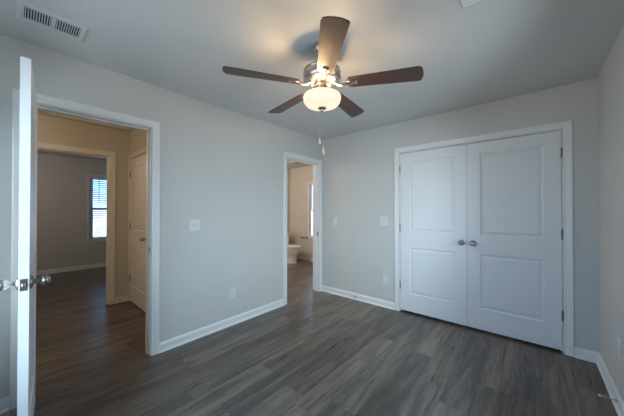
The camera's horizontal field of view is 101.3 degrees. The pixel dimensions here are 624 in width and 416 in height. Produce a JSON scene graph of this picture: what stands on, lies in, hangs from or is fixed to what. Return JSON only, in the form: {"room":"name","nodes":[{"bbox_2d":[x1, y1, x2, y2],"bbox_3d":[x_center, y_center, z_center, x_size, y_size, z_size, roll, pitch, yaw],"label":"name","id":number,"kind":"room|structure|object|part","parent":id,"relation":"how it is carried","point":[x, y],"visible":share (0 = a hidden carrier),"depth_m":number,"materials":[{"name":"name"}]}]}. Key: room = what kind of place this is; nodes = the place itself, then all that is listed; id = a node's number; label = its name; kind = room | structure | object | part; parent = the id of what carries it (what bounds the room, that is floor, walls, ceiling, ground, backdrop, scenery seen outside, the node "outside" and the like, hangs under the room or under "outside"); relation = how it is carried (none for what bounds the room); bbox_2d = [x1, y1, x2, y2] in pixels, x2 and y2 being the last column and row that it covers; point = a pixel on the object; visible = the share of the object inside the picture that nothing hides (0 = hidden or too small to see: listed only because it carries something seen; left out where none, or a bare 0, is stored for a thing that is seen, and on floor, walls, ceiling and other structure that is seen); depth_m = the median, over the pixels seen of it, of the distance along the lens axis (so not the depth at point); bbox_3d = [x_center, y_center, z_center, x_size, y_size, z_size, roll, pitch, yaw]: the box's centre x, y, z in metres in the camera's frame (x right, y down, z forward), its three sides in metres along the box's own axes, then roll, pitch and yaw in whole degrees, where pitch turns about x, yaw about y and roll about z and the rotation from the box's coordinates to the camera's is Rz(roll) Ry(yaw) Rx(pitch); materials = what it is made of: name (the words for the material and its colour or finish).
{"room":"empty bedroom","nodes":[
{"label":"empty bedroom","id":0,"kind":"room"},
{"bbox_2d":[36,153,106,270],"bbox_3d":[-5.472,0.124,5.242,0.120,2.440,3.500,0,-1,41],"label":"wall","id":1,"kind":"structure","parent":0,"point":[61,180],"depth_m":5.42,"materials":[{"name":"beige paint"}]},
{"bbox_2d":[36,262,105,275],"bbox_3d":[-5.416,1.300,5.185,0.026,0.088,3.500,0,-1,41],"label":"baseboard","id":2,"kind":"structure","parent":1,"relation":"attached to","point":[73,268],"depth_m":5.47,"materials":[{"name":"white wood"}]},
{"bbox_2d":[87,174,106,242],"bbox_3d":[-4.741,0.011,6.068,0.152,1.531,0.906,0,-1,41],"label":"window","id":3,"kind":"structure","parent":1,"relation":"in","point":[89,225],"depth_m":5.73,"materials":[{"name":"white plastic"}]},
{"bbox_3d":[-4.770,0.011,6.093,0.075,1.450,0.825,0,-1,41],"label":"frame","id":4,"kind":"part","parent":3,"relation":"part of","materials":[{"name":"white plastic"}]},
{"bbox_2d":[89,176,106,239],"bbox_3d":[-4.729,0.004,6.058,0.065,1.434,0.813,0,-1,41],"label":"window blind","id":5,"kind":"object","parent":3,"relation":"attached to","point":[91,177],"visible":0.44,"depth_m":5.87,"materials":[{"name":"white plastic"}]},
{"bbox_3d":[-4.756,0.346,6.079,0.026,0.710,0.755,0,-1,41],"label":"sash","id":6,"kind":"part","parent":3,"relation":"part of","materials":[{"name":"white plastic"}]},
{"bbox_2d":[38,114,129,296],"bbox_3d":[-3.172,0.108,3.185,0.120,2.440,3.620,0,-1,41],"label":"wall","id":7,"kind":"structure","parent":0,"point":[53,130],"depth_m":3.59,"materials":[{"name":"beige paint"}]},
{"bbox_2d":[37,142,115,304],"bbox_3d":[-3.084,0.275,3.273,0.140,2.107,0.894,0,-1,41],"label":"door frame","id":8,"kind":"structure","parent":7,"relation":"attached to","point":[112,155],"depth_m":3.53,"materials":[{"name":"white wood"}]},
{"bbox_2d":[115,294,127,303],"bbox_3d":[-2.689,1.288,3.625,0.026,0.088,0.168,0,-1,41],"label":"baseboard","id":9,"kind":"structure","parent":7,"relation":"attached to","point":[124,298],"depth_m":3.62,"materials":[{"name":"white wood"}]},
{"bbox_2d":[130,129,145,153],"bbox_3d":[-1.958,0.108,3.196,1.705,2.440,0.120,0,-1,41],"label":"wall","id":10,"kind":"structure","parent":0,"point":[137,137],"depth_m":3.48,"materials":[{"name":"beige paint"}]},
{"bbox_2d":[128,147,145,300],"bbox_3d":[-2.316,0.281,3.411,0.878,2.098,0.019,0,-1,41],"label":"door frame","id":11,"kind":"structure","parent":10,"relation":"attached to","point":[143,150],"depth_m":3.66,"materials":[{"name":"white wood"}]},
{"bbox_2d":[129,153,145,311],"bbox_3d":[-2.326,0.309,3.404,0.762,2.012,0.107,0,-1,41],"label":"door","id":12,"kind":"structure","parent":10,"relation":"in","point":[137,227],"depth_m":3.44,"materials":[{"name":"white paint"}]},
{"bbox_2d":[0,34,321,398],"bbox_3d":[-0.843,0.107,3.094,0.120,2.440,6.520,0,-1,41],"label":"wall","id":13,"kind":"structure","parent":0,"point":[220,167],"depth_m":2.58,"materials":[{"name":"beige paint"}]},
{"bbox_2d":[0,56,50,415],"bbox_3d":[-1.627,0.295,1.473,0.770,2.016,0.179,0,-1,45],"label":"door","id":14,"kind":"structure","parent":13,"relation":"in","point":[25,283],"depth_m":1.22,"materials":[{"name":"white paint"}]},
{"bbox_3d":[-1.448,0.364,1.209,0.051,0.051,0.058,0,-1,45],"label":"knob","id":15,"kind":"part","parent":14,"relation":"part of","materials":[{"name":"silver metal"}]},
{"bbox_3d":[-1.361,0.364,1.208,0.002,0.056,0.025,0,-1,45],"label":"latch plate","id":16,"kind":"part","parent":14,"relation":"part of","materials":[{"name":"silver metal"}]},
{"bbox_3d":[-1.362,0.364,1.295,0.051,0.051,0.058,0,-1,45],"label":"knob","id":17,"kind":"part","parent":14,"relation":"part of","materials":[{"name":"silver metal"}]},
{"bbox_2d":[9,87,159,410],"bbox_3d":[-1.729,0.266,2.049,0.140,2.107,0.881,0,-1,41],"label":"door frame","id":18,"kind":"structure","parent":13,"relation":"attached to","point":[42,99],"depth_m":2.13,"materials":[{"name":"white wood"}]},
{"bbox_2d":[189,219,199,230],"bbox_3d":[-1.185,0.173,2.591,0.016,0.115,0.116,0,-1,41],"label":"light switch","id":19,"kind":"object","parent":13,"relation":"attached to","point":[194,225],"visible":1,"depth_m":2.59,"materials":[{"name":"white plastic"}]},
{"bbox_2d":[159,299,283,352],"bbox_3d":[-0.889,1.282,2.919,0.026,0.088,1.547,0,-1,41],"label":"baseboard","id":20,"kind":"structure","parent":13,"relation":"attached to","point":[166,345],"depth_m":2.75,"materials":[{"name":"white wood"}]},
{"bbox_2d":[230,287,234,297],"bbox_3d":[-0.903,0.964,2.919,0.009,0.115,0.070,0,-1,41],"label":"wall outlet","id":21,"kind":"object","parent":13,"relation":"attached to","point":[232,290],"visible":1,"depth_m":2.91,"materials":[{"name":"white plastic"}]},
{"bbox_2d":[283,152,321,304],"bbox_3d":[-0.160,0.280,3.874,0.140,2.107,0.839,0,-1,41],"label":"door frame","id":22,"kind":"structure","parent":13,"relation":"attached to","point":[285,154],"depth_m":4.11,"materials":[{"name":"white wood"}]},
{"bbox_2d":[287,168,289,243],"bbox_3d":[-1.481,0.131,6.109,0.120,2.440,2.780,0,-1,41],"label":"wall","id":23,"kind":"structure","parent":0,"point":[288,169],"depth_m":7.00,"materials":[{"name":"beige paint"}]},
{"bbox_2d":[290,165,312,257],"bbox_3d":[0.316,0.133,6.320,2.330,2.440,0.117,0,-1,41],"label":"wall","id":24,"kind":"structure","parent":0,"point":[300,177],"depth_m":6.77,"materials":[{"name":"beige paint"}]},
{"bbox_2d":[297,256,312,261],"bbox_3d":[0.270,1.308,6.257,2.330,0.088,0.026,0,-1,41],"label":"baseboard","id":25,"kind":"structure","parent":24,"relation":"attached to","point":[298,257],"depth_m":6.64,"materials":[{"name":"white wood"}]},
{"bbox_2d":[308,182,312,238],"bbox_3d":[0.175,0.056,6.398,0.676,1.446,0.114,0,-1,41],"label":"window","id":26,"kind":"structure","parent":24,"relation":"attached to","point":[311,209],"depth_m":6.57,"materials":[{"name":"white plastic"}]},
{"bbox_3d":[0.176,0.378,6.397,0.559,0.684,0.026,0,-1,41],"label":"sash","id":27,"kind":"part","parent":26,"relation":"part of","materials":[{"name":"white plastic"}]},
{"bbox_2d":[0,259,617,415],"bbox_3d":[-1.511,1.382,3.659,8.178,0.100,6.520,0,-1,41],"label":"floor","id":28,"kind":"structure","parent":0,"point":[318,353],"depth_m":2.12,"materials":[{"name":"grey wood"}]},
{"bbox_2d":[287,231,300,263],"bbox_3d":[-0.582,0.986,6.431,0.714,0.735,0.460,0,-1,41],"label":"toilet","id":29,"kind":"object","parent":28,"relation":"on","point":[292,249],"visible":0.45,"depth_m":6.25,"materials":[{"name":"white ceramic"}]},
{"bbox_3d":[-0.577,1.159,6.426,0.677,0.390,0.360,0,-1,41],"label":"bowl","id":30,"kind":"part","parent":29,"relation":"part of","materials":[{"name":"white ceramic"}]},
{"bbox_3d":[-0.510,0.932,6.369,0.521,0.020,0.370,0,-1,41],"label":"lid","id":31,"kind":"part","parent":29,"relation":"part of","materials":[{"name":"white ceramic"}]},
{"bbox_2d":[0,0,623,168],"bbox_3d":[-1.511,-1.158,3.679,8.178,0.100,6.520,0,-1,41],"label":"ceiling","id":32,"kind":"structure","parent":0,"point":[483,51],"depth_m":1.76,"materials":[{"name":"paint"}]},
{"bbox_2d":[16,0,88,41],"bbox_3d":[-1.567,-1.118,1.552,0.205,0.013,0.298,0,-1,41],"label":"ceiling vent","id":33,"kind":"object","parent":32,"relation":"in","point":[25,11],"visible":1,"depth_m":1.53,"materials":[{"name":"white metal"}]},
{"bbox_2d":[48,111,131,129],"bbox_3d":[-2.579,-1.154,3.087,0.670,0.117,0.800,0,-1,41],"label":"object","id":34,"kind":"structure","parent":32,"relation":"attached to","point":[49,112],"depth_m":3.24,"materials":[{"name":"paint"}]},
{"bbox_2d":[222,16,423,153],"bbox_3d":[0.066,-0.748,1.822,1.253,0.750,1.253,0,-1,41],"label":"ceiling fan","id":35,"kind":"object","parent":32,"relation":"hanging from","point":[322,75],"visible":1,"depth_m":1.67,"materials":[{"name":"brown wood"}]},
{"bbox_3d":[-0.318,-0.844,1.635,0.484,0.006,0.134,-2,11,-21],"label":"blade","id":36,"kind":"part","parent":35,"relation":"part of","materials":[{"name":"brown wood"}]},
{"bbox_3d":[-0.193,-0.852,2.110,0.134,0.006,0.484,-14,8,-38],"label":"blade","id":37,"kind":"part","parent":35,"relation":"part of","materials":[{"name":"brown wood"}]},
{"bbox_3d":[-0.081,-0.852,1.728,0.166,0.043,0.040,-2,11,-21],"label":"blade arm","id":38,"kind":"part","parent":35,"relation":"part of","materials":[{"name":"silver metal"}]},
{"bbox_3d":[0.070,-0.741,1.785,0.262,0.088,0.262,0,-1,41],"label":"lamp shade","id":39,"kind":"part","parent":35,"relation":"part of","materials":[{"name":"white glass"}]},
{"bbox_3d":[0.079,-0.853,1.625,0.040,0.043,0.166,11,0,-3],"label":"blade arm","id":40,"kind":"part","parent":35,"relation":"part of","materials":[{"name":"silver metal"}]},
{"bbox_3d":[0.093,-0.847,1.370,0.134,0.006,0.484,11,0,-3],"label":"blade","id":41,"kind":"part","parent":35,"relation":"part of","materials":[{"name":"brown wood"}]},
{"bbox_3d":[0.227,-0.855,1.745,0.166,0.043,0.040,0,-11,15],"label":"blade arm","id":42,"kind":"part","parent":35,"relation":"part of","materials":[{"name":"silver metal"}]},
{"bbox_3d":[0.296,-0.852,2.137,0.134,0.006,0.484,-13,-8,32],"label":"blade","id":43,"kind":"part","parent":35,"relation":"part of","materials":[{"name":"brown wood"}]},
{"bbox_3d":[0.473,-0.853,1.680,0.484,0.006,0.134,0,-11,15],"label":"blade","id":44,"kind":"part","parent":35,"relation":"part of","materials":[{"name":"brown wood"}]},
{"bbox_2d":[461,0,480,7],"bbox_3d":[0.860,-1.121,1.198,0.326,0.014,0.326,0,-1,41],"label":"ceiling access panel","id":45,"kind":"object","parent":32,"relation":"attached to","point":[465,3],"visible":1,"depth_m":1.39,"materials":[{"name":"white"}]},
{"bbox_2d":[321,78,599,352],"bbox_3d":[1.342,0.108,3.220,3.028,2.440,0.120,0,-1,41],"label":"wall","id":46,"kind":"structure","parent":0,"point":[358,167],"depth_m":3.25,"materials":[{"name":"beige paint"}]},
{"bbox_2d":[321,285,394,309],"bbox_3d":[0.613,1.289,3.742,1.230,0.088,0.026,0,-1,41],"label":"baseboard","id":47,"kind":"structure","parent":46,"relation":"attached to","point":[382,303],"depth_m":3.67,"materials":[{"name":"white wood"}]},
{"bbox_2d":[380,217,387,225],"bbox_3d":[0.971,0.177,3.449,0.116,0.115,0.016,0,-1,41],"label":"light switch","id":48,"kind":"object","parent":46,"relation":"attached to","point":[383,220],"visible":1,"depth_m":3.45,"materials":[{"name":"white plastic"}]},
{"bbox_2d":[383,275,387,283],"bbox_3d":[0.986,0.962,3.435,0.070,0.115,0.009,0,-1,41],"label":"wall outlet","id":49,"kind":"object","parent":46,"relation":"attached to","point":[385,278],"visible":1,"depth_m":3.43,"materials":[{"name":"white plastic"}]},
{"bbox_2d":[399,144,467,325],"bbox_3d":[1.409,0.299,3.053,0.754,2.003,0.107,0,-1,41],"label":"door","id":50,"kind":"structure","parent":46,"relation":"in","point":[433,182],"depth_m":3.04,"materials":[{"name":"white paint"}]},
{"bbox_2d":[394,120,573,356],"bbox_3d":[1.744,0.272,2.861,1.644,2.107,0.140,0,-1,41],"label":"door frame","id":51,"kind":"structure","parent":46,"relation":"attached to","point":[567,126],"depth_m":2.32,"materials":[{"name":"white wood"}]},
{"bbox_2d":[467,131,563,350],"bbox_3d":[1.984,0.295,2.559,0.754,2.003,0.107,0,-1,41],"label":"door","id":52,"kind":"structure","parent":46,"relation":"in","point":[515,234],"depth_m":2.54,"materials":[{"name":"white paint"}]},
{"bbox_2d":[574,347,598,362],"bbox_3d":[2.384,1.277,2.219,0.154,0.088,0.026,0,-1,41],"label":"baseboard","id":53,"kind":"structure","parent":46,"relation":"attached to","point":[583,354],"depth_m":2.22,"materials":[{"name":"white wood"}]},
{"bbox_2d":[598,25,623,401],"bbox_3d":[1.511,0.091,1.004,0.120,2.440,4.820,0,-1,41],"label":"wall","id":54,"kind":"structure","parent":0,"point":[611,76],"depth_m":1.83,"materials":[{"name":"beige paint"}]},
{"bbox_2d":[598,394,617,402],"bbox_3d":[1.974,1.269,1.711,0.087,0.022,0.022,0,-1,41],"label":"door stop","id":55,"kind":"object","parent":54,"relation":"attached to","point":[599,395],"visible":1,"depth_m":1.71,"materials":[{"name":"grey metal"}]},
{"bbox_2d":[596,353,623,415],"bbox_3d":[1.202,1.265,0.746,0.026,0.088,3.800,0,-1,41],"label":"baseboard","id":56,"kind":"structure","parent":54,"relation":"attached to","point":[609,383],"depth_m":1.82,"materials":[{"name":"white wood"}]},
{"bbox_2d":[617,337,620,357],"bbox_3d":[2.011,0.911,1.678,0.009,0.115,0.070,0,-1,41],"label":"wall outlet","id":57,"kind":"object","parent":54,"relation":"attached to","point":[618,338],"visible":1,"depth_m":1.66,"materials":[{"name":"white plastic"}]},
{"bbox_3d":[-1.214,0.085,0.248,3.028,2.440,0.120,0,-1,41],"label":"wall","id":58,"kind":"structure","parent":0,"visible":0},
{"bbox_2d":[0,396,9,414],"bbox_3d":[-2.140,1.271,1.464,0.026,0.088,0.530,0,-1,41],"label":"baseboard","id":59,"kind":"structure","parent":58,"relation":"attached to","point":[4,402],"depth_m":1.65,"materials":[{"name":"white wood"}]}
]}

